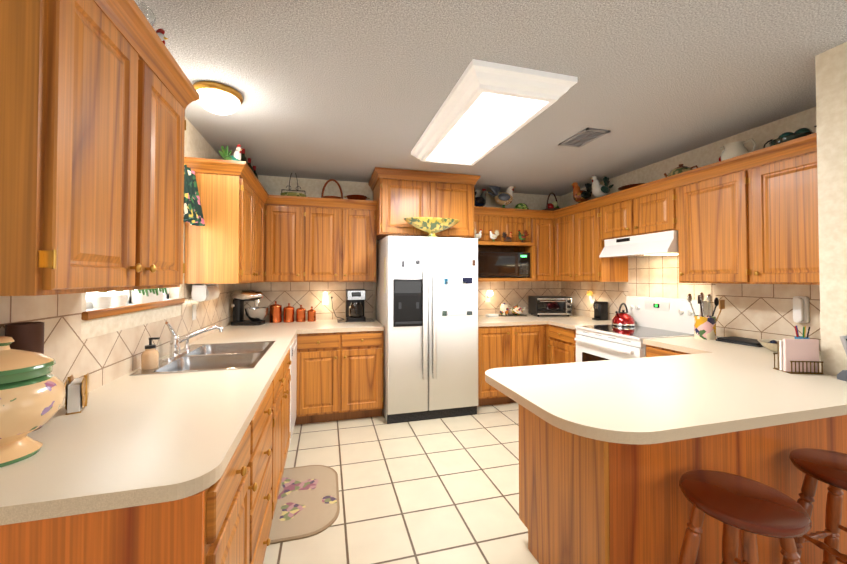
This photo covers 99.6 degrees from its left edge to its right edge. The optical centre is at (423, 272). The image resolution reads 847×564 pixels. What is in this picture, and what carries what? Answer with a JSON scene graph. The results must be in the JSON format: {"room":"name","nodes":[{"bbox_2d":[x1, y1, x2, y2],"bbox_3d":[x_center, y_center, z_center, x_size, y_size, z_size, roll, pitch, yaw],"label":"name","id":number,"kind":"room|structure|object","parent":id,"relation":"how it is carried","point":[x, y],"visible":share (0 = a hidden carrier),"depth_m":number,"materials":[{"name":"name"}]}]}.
{"room":"kitchen","nodes":[
{"label":"kitchen","id":0,"kind":"room"},
{"bbox_2d":[0,117,233,403],"bbox_3d":[-1.133,0.128,0.243,0.126,2.540,7.770,0,-1,-15],"label":"wall","id":1,"kind":"structure","parent":0,"point":[101,360],"depth_m":1.67,"materials":[{"name":"tile"}]},
{"bbox_2d":[0,0,198,295],"bbox_3d":[-1.107,-0.384,1.150,0.398,0.885,0.914,0,-1,-15],"label":"upper cabinet","id":2,"kind":"object","parent":1,"relation":"attached to","point":[97,97],"visible":1,"depth_m":0.94,"materials":[{"name":"brown wood"}]},
{"bbox_2d":[134,0,155,26],"bbox_3d":[-1.096,-0.893,1.297,0.200,0.137,0.200,0,-1,-15],"label":"glass bowl","id":3,"kind":"object","parent":2,"relation":"on","point":[147,12],"visible":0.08,"depth_m":1.30,"materials":[{"name":"white"}]},
{"bbox_2d":[156,29,167,43],"bbox_3d":[-1.159,-0.917,1.484,0.198,0.191,0.153,0,-1,-15],"label":"hen","id":4,"kind":"object","parent":2,"relation":"on","point":[160,33],"visible":0.19,"depth_m":1.48,"materials":[{"name":"white ceramic"}]},
{"bbox_2d":[86,288,168,308],"bbox_3d":[-1.631,-0.258,1.954,0.065,1.070,1.180,0,-1,-15],"label":"window","id":5,"kind":"structure","parent":1,"relation":"in","point":[89,295],"depth_m":1.87,"materials":[{"name":"white glass"}]},
{"bbox_2d":[81,298,184,319],"bbox_3d":[-1.578,0.189,1.961,0.123,0.036,1.040,0,-1,-15],"label":"window sill","id":6,"kind":"structure","parent":1,"relation":"attached to","point":[88,314],"depth_m":1.76,"materials":[{"name":"brown wood"}]},
{"bbox_2d":[91,288,166,308],"bbox_3d":[-1.540,0.103,1.918,0.091,0.136,0.673,0,-1,-15],"label":"potted plant","id":7,"kind":"object","parent":6,"relation":"on","point":[137,296],"visible":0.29,"depth_m":1.90,"materials":[{"name":"white"}]},
{"bbox_2d":[192,304,195,319],"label":"electrical outlet","id":8,"kind":"object","parent":1,"relation":"attached to","point":[193,306],"depth_m":2.70,"materials":[{"name":"white plastic"}]},
{"bbox_2d":[184,164,204,225],"bbox_3d":[-1.463,-0.519,2.038,0.118,0.385,1.055,0,-1,-15],"label":"curtain valance","id":9,"kind":"object","parent":1,"relation":"attached to","point":[193,213],"visible":0.29,"depth_m":2.35,"materials":[{"name":"fabric"}]},
{"bbox_2d":[184,157,268,283],"bbox_3d":[-1.628,-0.351,3.075,0.398,0.885,1.122,0,-1,-15],"label":"upper cabinet","id":10,"kind":"object","parent":1,"relation":"attached to","point":[224,244],"visible":0.98,"depth_m":2.60,"materials":[{"name":"brown wood"}]},
{"bbox_2d":[191,284,219,301],"bbox_3d":[-1.660,0.152,2.733,0.116,0.132,0.322,0,-1,-15],"label":"paper towel holder","id":11,"kind":"object","parent":10,"relation":"attached to","point":[202,292],"visible":0.98,"depth_m":2.59,"materials":[{"name":"white paper"}]},
{"bbox_2d":[219,144,241,160],"bbox_3d":[-1.503,-0.897,2.787,0.191,0.196,0.155,0,-1,-15],"label":"rooster figurine","id":12,"kind":"object","parent":10,"relation":"on","point":[225,154],"visible":0.56,"depth_m":2.77,"materials":[{"name":"white ceramic"}]},
{"bbox_2d":[241,148,247,163],"bbox_3d":[-1.584,-0.937,3.139,0.077,0.288,0.077,0,-1,-15],"label":"wine bottle","id":13,"kind":"object","parent":10,"relation":"on","point":[243,158],"visible":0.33,"depth_m":3.13,"materials":[{"name":"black glass"}]},
{"bbox_2d":[248,158,253,172],"bbox_3d":[-1.652,-0.933,3.390,0.077,0.288,0.077,0,-1,-15],"label":"wine bottle","id":14,"kind":"object","parent":10,"relation":"on","point":[249,163],"visible":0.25,"depth_m":3.38,"materials":[{"name":"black glass"}]},
{"bbox_2d":[253,166,257,178],"bbox_3d":[-1.715,-0.929,3.622,0.077,0.288,0.077,0,-1,-15],"label":"wine bottle","id":15,"kind":"object","parent":10,"relation":"on","point":[254,169],"visible":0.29,"depth_m":3.61,"materials":[{"name":"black glass"}]},
{"bbox_2d":[263,402,538,563],"bbox_3d":[1.113,1.458,0.829,7.540,0.100,7.770,0,-1,-15],"label":"floor","id":16,"kind":"structure","parent":0,"point":[439,491],"depth_m":2.35,"materials":[{"name":"tile"}]},
{"bbox_2d":[0,412,255,563],"bbox_3d":[-0.916,0.974,1.002,0.701,0.874,0.490,0,-1,-15],"label":"base cabinet","id":17,"kind":"object","parent":16,"relation":"on","point":[227,517],"depth_m":0.84,"materials":[{"name":"brown wood"}]},
{"bbox_2d":[256,375,275,563],"bbox_3d":[-1.056,0.983,1.519,0.701,0.874,0.581,0,-1,-15],"label":"base cabinet","id":18,"kind":"object","parent":16,"relation":"on","point":[266,411],"depth_m":1.63,"materials":[{"name":"brown wood"}]},
{"bbox_2d":[276,348,291,431],"bbox_3d":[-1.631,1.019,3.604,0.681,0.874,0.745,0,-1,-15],"label":"base cabinet","id":19,"kind":"object","parent":16,"relation":"on","point":[283,377],"depth_m":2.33,"materials":[{"name":"brown wood"}]},
{"bbox_2d":[0,321,303,524],"bbox_3d":[-1.276,0.539,2.370,0.720,0.038,3.333,0,-1,-15],"label":"countertop","id":20,"kind":"structure","parent":19,"relation":"on","point":[125,441],"depth_m":1.04,"materials":[{"name":"laminate"}]},
{"bbox_2d":[5,322,43,430],"bbox_3d":[-1.264,0.330,1.132,0.084,0.337,0.084,0,-1,-15],"label":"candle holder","id":21,"kind":"object","parent":20,"relation":"on","point":[27,336],"visible":0.29,"depth_m":1.11,"materials":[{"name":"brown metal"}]},
{"bbox_2d":[0,336,65,466],"bbox_3d":[-1.128,0.334,0.956,0.245,0.324,0.245,0,-1,-15],"label":"tureen","id":22,"kind":"object","parent":20,"relation":"on","point":[32,392],"visible":1,"depth_m":0.94,"materials":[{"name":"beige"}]},
{"bbox_2d":[65,373,89,414],"bbox_3d":[-1.272,0.441,1.314,0.053,0.121,0.152,1,-1,-35],"label":"napkin holder","id":23,"kind":"object","parent":20,"relation":"on","point":[76,396],"visible":1,"depth_m":1.27,"materials":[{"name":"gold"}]},
{"bbox_2d":[162,322,222,360],"bbox_3d":[-1.419,0.403,2.254,0.280,0.222,0.330,0,-1,-15],"label":"faucet","id":24,"kind":"object","parent":20,"relation":"on","point":[175,342],"visible":1,"depth_m":2.18,"materials":[{"name":"silver metal"}]},
{"bbox_2d":[129,341,274,375],"bbox_3d":[-1.283,0.604,2.231,0.560,0.180,0.840,0,-1,-15],"label":"sink","id":25,"kind":"object","parent":20,"relation":"in","point":[218,356],"visible":0.54,"depth_m":2.23,"materials":[{"name":"silver metal"}]},
{"bbox_2d":[141,337,159,369],"bbox_3d":[-1.443,0.427,1.890,0.078,0.160,0.076,0,-1,-15],"label":"soap dispenser","id":26,"kind":"object","parent":25,"relation":"on","point":[149,357],"visible":1,"depth_m":1.87,"materials":[{"name":"beige"}]},
{"bbox_2d":[296,305,305,321],"bbox_3d":[-1.356,0.454,3.954,0.103,0.186,0.103,0,-1,-15],"label":"copper canister","id":27,"kind":"object","parent":20,"relation":"on","point":[300,314],"visible":1,"depth_m":3.92,"materials":[{"name":"orange metal"}]},
{"bbox_2d":[196,321,287,341],"bbox_3d":[-1.573,0.555,3.294,0.510,0.038,1.393,0,-1,-15],"label":"countertop","id":28,"kind":"structure","parent":19,"relation":"on","point":[257,333],"depth_m":3.10,"materials":[{"name":"laminate"}]},
{"bbox_2d":[230,289,268,325],"bbox_3d":[-1.811,0.361,3.710,0.389,0.364,0.255,0,-1,-15],"label":"stand mixer","id":29,"kind":"object","parent":28,"relation":"on","point":[256,315],"visible":1,"depth_m":3.66,"materials":[{"name":"black metal"}]},
{"bbox_2d":[269,301,281,322],"bbox_3d":[-1.607,0.430,3.887,0.128,0.231,0.128,0,-1,-15],"label":"copper canister","id":30,"kind":"object","parent":28,"relation":"on","point":[275,316],"visible":1,"depth_m":3.84,"materials":[{"name":"orange metal"}]},
{"bbox_2d":[283,303,293,322],"bbox_3d":[-1.476,0.443,3.922,0.115,0.206,0.115,0,-1,-15],"label":"copper canister","id":31,"kind":"object","parent":28,"relation":"on","point":[288,313],"visible":1,"depth_m":3.88,"materials":[{"name":"orange metal"}]},
{"bbox_2d":[288,335,296,442],"bbox_3d":[-1.381,1.011,2.962,0.588,0.868,0.563,0,-1,-15],"label":"dishwasher","id":32,"kind":"object","parent":16,"relation":"on","point":[293,373],"visible":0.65,"depth_m":2.98,"materials":[{"name":"white metal"}]},
{"bbox_2d":[269,465,339,544],"bbox_3d":[-0.753,1.427,2.277,0.415,0.010,0.760,0,-1,-15],"label":"kitchen rug","id":33,"kind":"object","parent":16,"relation":"on","point":[307,504],"visible":0.92,"depth_m":2.20,"materials":[{"name":"beige fabric"}]},
{"bbox_2d":[295,331,383,424],"bbox_3d":[-0.891,1.022,3.779,0.835,0.874,0.796,0,-1,-15],"label":"base cabinet","id":34,"kind":"object","parent":16,"relation":"on","point":[339,375],"visible":0.88,"depth_m":3.44,"materials":[{"name":"brown wood"}]},
{"bbox_2d":[296,318,383,334],"bbox_3d":[-0.796,0.559,3.505,0.803,0.038,1.393,0,-1,-15],"label":"countertop","id":35,"kind":"structure","parent":34,"relation":"on","point":[318,326],"depth_m":3.55,"materials":[{"name":"laminate"}]},
{"bbox_2d":[307,306,315,321],"bbox_3d":[-1.244,0.464,3.984,0.093,0.166,0.093,0,-1,-15],"label":"copper canister","id":36,"kind":"object","parent":35,"relation":"on","point":[311,315],"visible":1,"depth_m":3.95,"materials":[{"name":"orange metal"}]},
{"bbox_2d":[337,289,373,322],"bbox_3d":[-0.767,0.373,4.041,0.400,0.352,0.303,0,-1,-15],"label":"coffee maker","id":37,"kind":"object","parent":35,"relation":"on","point":[355,299],"visible":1,"depth_m":3.95,"materials":[{"name":"black plastic"}]},
{"bbox_2d":[376,236,477,423],"bbox_3d":[0.003,0.558,3.914,0.938,1.805,0.925,0,-1,-15],"label":"refrigerator","id":38,"kind":"object","parent":16,"relation":"on","point":[427,303],"visible":0.98,"depth_m":3.52,"materials":[{"name":"white metal"}]},
{"bbox_2d":[404,217,459,236],"bbox_3d":[0.089,-0.457,3.704,0.610,0.217,0.281,0,-1,-15],"label":"bowl","id":39,"kind":"object","parent":38,"relation":"on","point":[431,226],"visible":0.92,"depth_m":3.62,"materials":[{"name":"yellow ceramic"}]},
{"bbox_2d":[478,324,548,405],"bbox_3d":[0.889,1.030,4.261,0.918,0.874,0.796,0,-1,-15],"label":"base cabinet","id":40,"kind":"object","parent":16,"relation":"on","point":[511,346],"visible":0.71,"depth_m":3.90,"materials":[{"name":"brown wood"}]},
{"bbox_2d":[478,314,611,329],"bbox_3d":[1.286,0.570,4.162,1.626,0.038,1.213,0,-1,-15],"label":"countertop","id":41,"kind":"structure","parent":40,"relation":"on","point":[571,322],"depth_m":4.01,"materials":[{"name":"laminate"}]},
{"bbox_2d":[486,314,498,316],"bbox_3d":[0.856,0.541,4.470,0.140,0.030,0.100,0,-1,-15],"label":"charger","id":42,"kind":"object","parent":41,"relation":"on","point":[492,315],"visible":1,"depth_m":4.42,"materials":[{"name":"white plastic"}]},
{"bbox_2d":[499,303,526,315],"bbox_3d":[1.127,0.474,4.595,0.387,0.168,0.180,0,-1,-7],"label":"tray","id":43,"kind":"object","parent":41,"relation":"on","point":[516,310],"visible":1,"depth_m":4.54,"materials":[{"name":"ceramic"}]},
{"bbox_2d":[528,296,571,316],"bbox_3d":[1.621,0.435,4.577,0.450,0.245,0.337,0,-1,-2],"label":"toaster oven","id":44,"kind":"object","parent":41,"relation":"on","point":[538,306],"visible":1,"depth_m":4.44,"materials":[{"name":"silver metal"}]},
{"bbox_2d":[592,301,607,320],"bbox_3d":[2.033,0.445,4.116,0.135,0.210,0.110,0,-1,-15],"label":"can opener","id":45,"kind":"object","parent":41,"relation":"on","point":[600,310],"visible":1,"depth_m":4.07,"materials":[{"name":"black plastic"}]},
{"bbox_2d":[548,324,575,363],"bbox_3d":[1.817,1.024,3.911,0.726,0.874,0.460,0,-1,-15],"label":"base cabinet","id":46,"kind":"object","parent":16,"relation":"on","point":[562,345],"depth_m":3.81,"materials":[{"name":"brown wood"}]},
{"bbox_2d":[574,296,710,361],"bbox_3d":[1.952,0.848,3.290,0.791,1.205,0.770,0,-1,-15],"label":"range","id":47,"kind":"object","parent":16,"relation":"on","point":[655,317],"visible":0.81,"depth_m":3.24,"materials":[{"name":"white metal"}]},
{"bbox_2d":[612,303,634,326],"bbox_3d":[1.984,0.421,3.575,0.238,0.229,0.207,0,-1,-15],"label":"kettle","id":48,"kind":"object","parent":47,"relation":"on","point":[622,319],"visible":1,"depth_m":3.51,"materials":[{"name":"red metal"}]},
{"bbox_2d":[646,345,689,356],"bbox_3d":[2.158,1.002,2.652,0.726,0.874,0.530,0,-1,-15],"label":"base cabinet","id":49,"kind":"object","parent":16,"relation":"on","point":[651,351],"depth_m":2.70,"materials":[{"name":"brown wood"}]},
{"bbox_2d":[643,336,740,351],"bbox_3d":[2.154,0.545,2.671,0.733,0.038,0.510,0,-1,-15],"label":"countertop","id":50,"kind":"structure","parent":49,"relation":"on","point":[673,343],"depth_m":2.67,"materials":[{"name":"laminate"}]},
{"bbox_2d":[687,292,724,339],"bbox_3d":[2.245,0.345,2.844,0.238,0.366,0.160,0,-1,-15],"label":"utensil crock","id":51,"kind":"object","parent":50,"relation":"on","point":[704,327],"visible":1,"depth_m":2.80,"materials":[{"name":"ceramic"}]},
{"bbox_2d":[716,336,762,346],"bbox_3d":[2.386,0.512,2.646,0.233,0.024,0.290,0,-1,-15],"label":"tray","id":52,"kind":"object","parent":50,"relation":"on","point":[743,341],"visible":0.65,"depth_m":2.63,"materials":[{"name":"black plastic"}]},
{"bbox_2d":[519,404,846,563],"bbox_3d":[1.280,0.988,1.820,1.416,0.874,0.620,0,-1,-15],"label":"base cabinet","id":53,"kind":"object","parent":16,"relation":"on","point":[583,500],"visible":0.42,"depth_m":1.49,"materials":[{"name":"brown wood"}]},
{"bbox_2d":[485,345,846,444],"bbox_3d":[1.792,0.531,1.858,2.900,0.038,0.870,0,-1,-15],"label":"countertop","id":54,"kind":"structure","parent":53,"relation":"on","point":[703,388],"depth_m":1.48,"materials":[{"name":"laminate"}]},
{"bbox_2d":[757,339,778,351],"bbox_3d":[2.337,0.482,2.333,0.236,0.075,0.236,0,-1,-15],"label":"bowl","id":55,"kind":"object","parent":54,"relation":"on","point":[770,344],"visible":0.35,"depth_m":2.33,"materials":[{"name":"ceramic"}]},
{"bbox_2d":[773,339,823,373],"bbox_3d":[1.915,0.426,1.839,0.165,0.170,0.101,0,-1,5],"label":"holder","id":56,"kind":"object","parent":54,"relation":"on","point":[797,356],"visible":0.98,"depth_m":1.80,"materials":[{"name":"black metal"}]},
{"bbox_2d":[794,326,809,338],"bbox_3d":[2.509,0.440,2.371,0.074,0.160,0.073,0,-1,-15],"label":"pen cup","id":57,"kind":"object","parent":54,"relation":"on","point":[797,336],"visible":0.44,"depth_m":2.37,"materials":[{"name":"blue"}]},
{"bbox_2d":[837,336,846,381],"bbox_3d":[2.004,0.404,1.645,0.090,0.207,0.135,0,-1,10],"label":"cordless phone","id":58,"kind":"object","parent":54,"relation":"on","point":[842,375],"visible":1,"depth_m":1.68,"materials":[{"name":"grey plastic"}]},
{"bbox_2d":[678,470,811,563],"bbox_3d":[1.090,1.091,1.228,0.340,0.652,0.340,0,-1,-15],"label":"stool","id":59,"kind":"object","parent":16,"relation":"on","point":[748,507],"visible":1,"depth_m":1.20,"materials":[{"name":"brown wood"}]},
{"bbox_2d":[782,448,846,563],"bbox_3d":[1.684,1.094,1.405,0.340,0.652,0.340,0,-1,-15],"label":"stool","id":60,"kind":"object","parent":16,"relation":"on","point":[824,466],"visible":0.88,"depth_m":1.47,"materials":[{"name":"brown wood"}]},
{"bbox_2d":[258,175,560,318],"bbox_3d":[-0.032,0.201,4.504,4.240,2.540,0.120,0,-1,-15],"label":"wall","id":61,"kind":"structure","parent":0,"point":[273,185],"depth_m":4.22,"materials":[{"name":"paint"}]},
{"bbox_2d":[263,195,376,281],"bbox_3d":[-1.116,-0.336,3.947,1.150,0.885,0.398,0,-1,-15],"label":"upper cabinet","id":62,"kind":"object","parent":61,"relation":"attached to","point":[311,239],"visible":1,"depth_m":3.78,"materials":[{"name":"brown wood"}]},
{"bbox_2d":[280,173,305,196],"bbox_3d":[-1.417,-0.939,3.899,0.270,0.317,0.270,0,-1,-15],"label":"basket","id":63,"kind":"object","parent":62,"relation":"on","point":[292,194],"visible":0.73,"depth_m":3.83,"materials":[{"name":"green wicker"}]},
{"bbox_2d":[321,179,342,198],"bbox_3d":[-1.021,-0.912,4.006,0.240,0.267,0.227,0,-1,-15],"label":"basket","id":64,"kind":"object","parent":62,"relation":"on","point":[324,186],"visible":0.56,"depth_m":3.98,"materials":[{"name":"brown wicker"}]},
{"bbox_2d":[344,195,369,199],"bbox_3d":[-0.761,-0.816,4.075,0.300,0.078,0.240,0,-1,-15],"label":"pan","id":65,"kind":"object","parent":62,"relation":"on","point":[358,197],"visible":0.67,"depth_m":3.99,"materials":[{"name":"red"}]},
{"bbox_2d":[234,281,560,320],"bbox_3d":[-0.073,0.335,4.425,4.108,0.441,0.006,0,-1,-15],"label":"backsplash","id":66,"kind":"structure","parent":61,"relation":"attached to","point":[305,295],"depth_m":4.18,"materials":[{"name":"tile"}]},
{"bbox_2d":[322,292,343,318],"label":"electrical outlet","id":67,"kind":"object","parent":66,"relation":"attached to","point":[325,298],"depth_m":4.12,"materials":[{"name":"white plastic"}]},
{"bbox_2d":[485,290,492,301],"label":"lamps","id":68,"kind":"object","parent":66,"relation":"attached to","point":[488,294],"depth_m":4.65,"materials":[{"name":"white"}]},
{"bbox_2d":[368,167,479,239],"bbox_3d":[-0.014,-0.731,4.128,1.170,0.680,0.638,0,-1,-15],"label":"upper cabinet","id":69,"kind":"object","parent":61,"relation":"attached to","point":[399,195],"visible":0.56,"depth_m":3.84,"materials":[{"name":"brown wood"}]},
{"bbox_2d":[473,206,500,245],"bbox_3d":[0.672,-0.565,4.452,0.421,0.411,0.366,0,-1,-15],"label":"upper cabinet","id":70,"kind":"object","parent":61,"relation":"attached to","point":[486,219],"depth_m":4.28,"materials":[{"name":"brown wood"}]},
{"bbox_2d":[474,229,481,240],"bbox_3d":[0.625,-0.431,4.165,0.131,0.140,0.065,0,-1,-15],"label":"chicken piece","id":71,"kind":"object","parent":70,"relation":"in","point":[478,236],"visible":0.81,"depth_m":4.15,"materials":[{"name":"white ceramic"}]},
{"bbox_2d":[474,187,486,206],"bbox_3d":[0.692,-0.923,4.541,0.289,0.308,0.144,0,-1,-15],"label":"rooster","id":72,"kind":"object","parent":70,"relation":"on","point":[480,201],"visible":0.6,"depth_m":4.51,"materials":[{"name":"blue ceramic"}]},
{"bbox_2d":[489,230,498,240],"bbox_3d":[0.832,-0.430,4.220,0.131,0.140,0.065,0,-1,-15],"label":"chicken piece","id":73,"kind":"object","parent":70,"relation":"in","point":[493,236],"visible":0.98,"depth_m":4.21,"materials":[{"name":"white ceramic"}]},
{"bbox_2d":[497,208,532,245],"bbox_3d":[1.078,-0.563,4.562,0.421,0.411,0.366,0,-1,-15],"label":"upper cabinet","id":74,"kind":"object","parent":61,"relation":"attached to","point":[512,220],"depth_m":4.38,"materials":[{"name":"brown wood"}]},
{"bbox_2d":[488,186,515,207],"bbox_3d":[0.985,-0.960,4.481,0.353,0.378,0.176,0,-1,-15],"label":"rooster","id":75,"kind":"object","parent":74,"relation":"on","point":[503,199],"visible":0.83,"depth_m":4.44,"materials":[{"name":"grey ceramic"}]},
{"bbox_2d":[502,232,511,241],"bbox_3d":[1.001,-0.420,4.266,0.130,0.123,0.097,0,-1,-15],"label":"chicken piece","id":76,"kind":"object","parent":74,"relation":"in","point":[508,238],"visible":1,"depth_m":4.25,"materials":[{"name":"brown ceramic"}]},
{"bbox_2d":[514,203,528,208],"bbox_3d":[1.271,-0.833,4.647,0.195,0.128,0.175,0,-1,-15],"label":"cabbage","id":77,"kind":"object","parent":74,"relation":"on","point":[521,206],"visible":0.4,"depth_m":4.58,"materials":[{"name":"green plant"}]},
{"bbox_2d":[518,230,528,241],"bbox_3d":[1.199,-0.435,4.319,0.144,0.154,0.071,0,-1,-15],"label":"chicken piece","id":78,"kind":"object","parent":74,"relation":"in","point":[521,237],"visible":0.98,"depth_m":4.30,"materials":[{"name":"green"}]},
{"bbox_2d":[513,210,554,280],"bbox_3d":[1.454,-0.324,4.660,0.358,0.886,0.366,0,-1,-15],"label":"upper cabinet","id":79,"kind":"object","parent":61,"relation":"attached to","point":[538,243],"depth_m":4.48,"materials":[{"name":"brown wood"}]},
{"bbox_2d":[478,251,529,277],"bbox_3d":[0.890,-0.082,4.439,0.740,0.310,0.396,0,-1,-15],"label":"microwave","id":80,"kind":"object","parent":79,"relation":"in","point":[506,264],"visible":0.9,"depth_m":4.25,"materials":[{"name":"black plastic"}]},
{"bbox_2d":[543,192,560,210],"bbox_3d":[1.699,-0.908,4.712,0.276,0.284,0.276,0,-1,-15],"label":"basket","id":81,"kind":"object","parent":79,"relation":"on","point":[552,206],"visible":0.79,"depth_m":4.64,"materials":[{"name":"brown wicker"}]},
{"bbox_2d":[140,0,846,195],"bbox_3d":[1.779,-1.178,1.055,6.160,0.100,7.770,0,-1,-15],"label":"ceiling","id":82,"kind":"structure","parent":0,"point":[351,90],"depth_m":1.98,"materials":[{"name":"white paint"}]},
{"bbox_2d":[193,81,242,114],"bbox_3d":[-1.270,-1.048,2.211,0.280,0.120,0.280,0,-1,-15],"label":"dome ceiling light","id":83,"kind":"object","parent":82,"relation":"attached to","point":[219,98],"visible":0.92,"depth_m":2.14,"materials":[{"name":"white glass"}]},
{"bbox_2d":[411,59,577,165],"bbox_3d":[0.382,-1.048,2.638,0.642,0.105,1.420,0,-1,-15],"label":"fluorescent ceiling light","id":84,"kind":"object","parent":82,"relation":"attached to","point":[485,109],"visible":1,"depth_m":2.23,"materials":[{"name":"white plastic"}]},
{"bbox_2d":[559,127,609,147],"bbox_3d":[1.301,-1.090,2.913,0.210,0.012,0.350,0,-1,-15],"label":"ceiling vent","id":85,"kind":"object","parent":82,"relation":"in","point":[587,135],"visible":0.96,"depth_m":2.89,"materials":[{"name":"grey metal"}]},
{"bbox_2d":[561,107,820,350],"bbox_3d":[2.370,0.184,3.505,0.126,2.540,3.065,0,-1,-15],"label":"wall","id":86,"kind":"structure","parent":0,"point":[758,311],"depth_m":2.80,"materials":[{"name":"tile"}]},
{"bbox_2d":[553,205,572,280],"bbox_3d":[1.878,-0.329,4.397,0.366,0.886,0.400,0,-1,-15],"label":"upper cabinet","id":87,"kind":"object","parent":86,"relation":"attached to","point":[563,218],"depth_m":4.34,"materials":[{"name":"brown wood"}]},
{"bbox_2d":[571,182,591,202],"bbox_3d":[1.927,-0.948,4.318,0.328,0.350,0.160,0,-1,-15],"label":"rooster","id":88,"kind":"object","parent":87,"relation":"on","point":[579,196],"visible":0.67,"depth_m":4.27,"materials":[{"name":"orange ceramic"}]},
{"bbox_2d":[587,291,594,303],"label":"lamps","id":89,"kind":"object","parent":86,"relation":"attached to","point":[591,296],"depth_m":4.35,"materials":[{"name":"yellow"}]},
{"bbox_2d":[573,197,627,281],"bbox_3d":[1.982,-0.335,4.011,0.366,0.886,0.400,0,-1,-15],"label":"upper cabinet","id":90,"kind":"object","parent":86,"relation":"attached to","point":[588,245],"depth_m":3.89,"materials":[{"name":"brown wood"}]},
{"bbox_2d":[590,175,613,197],"bbox_3d":[2.005,-0.946,4.030,0.316,0.336,0.154,0,-1,-15],"label":"rooster","id":91,"kind":"object","parent":90,"relation":"on","point":[599,190],"visible":0.9,"depth_m":3.98,"materials":[{"name":"white ceramic"}]},
{"bbox_2d":[601,189,628,240],"bbox_3d":[2.091,-0.559,3.616,0.366,0.451,0.428,0,-1,-15],"label":"upper cabinet","id":92,"kind":"object","parent":86,"relation":"attached to","point":[614,206],"depth_m":3.57,"materials":[{"name":"brown wood"}]},
{"bbox_2d":[618,183,644,190],"bbox_3d":[2.105,-0.815,3.556,0.310,0.058,0.310,0,-1,-15],"label":"bowl","id":93,"kind":"object","parent":92,"relation":"on","point":[626,187],"visible":0.19,"depth_m":3.48,"materials":[{"name":"brown"}]},
{"bbox_2d":[629,174,676,235],"bbox_3d":[2.202,-0.567,3.203,0.366,0.451,0.427,0,-1,-15],"label":"upper cabinet","id":94,"kind":"object","parent":86,"relation":"attached to","point":[652,205],"depth_m":3.15,"materials":[{"name":"brown wood"}]},
{"bbox_2d":[599,230,677,257],"bbox_3d":[2.116,-0.244,3.354,0.451,0.185,0.758,0,-1,-15],"label":"range hood","id":95,"kind":"object","parent":94,"relation":"attached to","point":[660,244],"visible":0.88,"depth_m":3.23,"materials":[{"name":"white metal"}]},
{"bbox_2d":[664,164,697,176],"bbox_3d":[2.237,-0.866,3.108,0.199,0.145,0.299,0,-1,-15],"label":"teapot","id":96,"kind":"object","parent":94,"relation":"on","point":[680,168],"visible":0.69,"depth_m":3.05,"materials":[{"name":"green ceramic"}]},
{"bbox_2d":[628,255,716,335],"bbox_3d":[2.329,0.095,3.426,0.006,0.886,0.900,0,-1,-15],"label":"backsplash","id":97,"kind":"structure","parent":86,"relation":"attached to","point":[653,277],"depth_m":3.48,"materials":[{"name":"beige tile"}]},
{"bbox_2d":[677,154,744,283],"bbox_3d":[2.327,-0.357,2.739,0.366,0.886,0.527,0,-1,-15],"label":"upper cabinet","id":98,"kind":"object","parent":86,"relation":"attached to","point":[711,197],"depth_m":2.67,"materials":[{"name":"brown wood"}]},
{"bbox_2d":[719,138,756,160],"bbox_3d":[2.353,-0.888,2.680,0.178,0.173,0.221,0,-1,-15],"label":"pitcher","id":99,"kind":"object","parent":98,"relation":"on","point":[735,149],"visible":0.67,"depth_m":2.65,"materials":[{"name":"beige ceramic"}]},
{"bbox_2d":[745,133,819,284],"bbox_3d":[2.465,-0.366,2.231,0.366,0.886,0.526,0,-1,-15],"label":"upper cabinet","id":100,"kind":"object","parent":86,"relation":"attached to","point":[750,218],"depth_m":2.26,"materials":[{"name":"brown wood"}]},
{"bbox_2d":[769,128,814,145],"bbox_3d":[2.439,-0.872,2.363,0.227,0.130,0.227,0,-1,-15],"label":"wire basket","id":101,"kind":"object","parent":100,"relation":"on","point":[789,136],"visible":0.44,"depth_m":2.31,"materials":[{"name":"metal"}]},
{"bbox_2d":[793,296,809,322],"bbox_3d":[2.561,0.256,2.434,0.064,0.180,0.070,0,-1,-15],"label":"phone","id":102,"kind":"object","parent":86,"relation":"attached to","point":[801,309],"visible":0.98,"depth_m":2.41,"materials":[{"name":"white plastic"}]},
{"bbox_2d":[815,42,846,375],"bbox_3d":[3.310,0.160,2.113,2.640,2.540,0.115,0,-1,-15],"label":"wall","id":103,"kind":"structure","parent":0,"point":[831,91],"depth_m":1.78,"materials":[{"name":"paint"}]}
]}

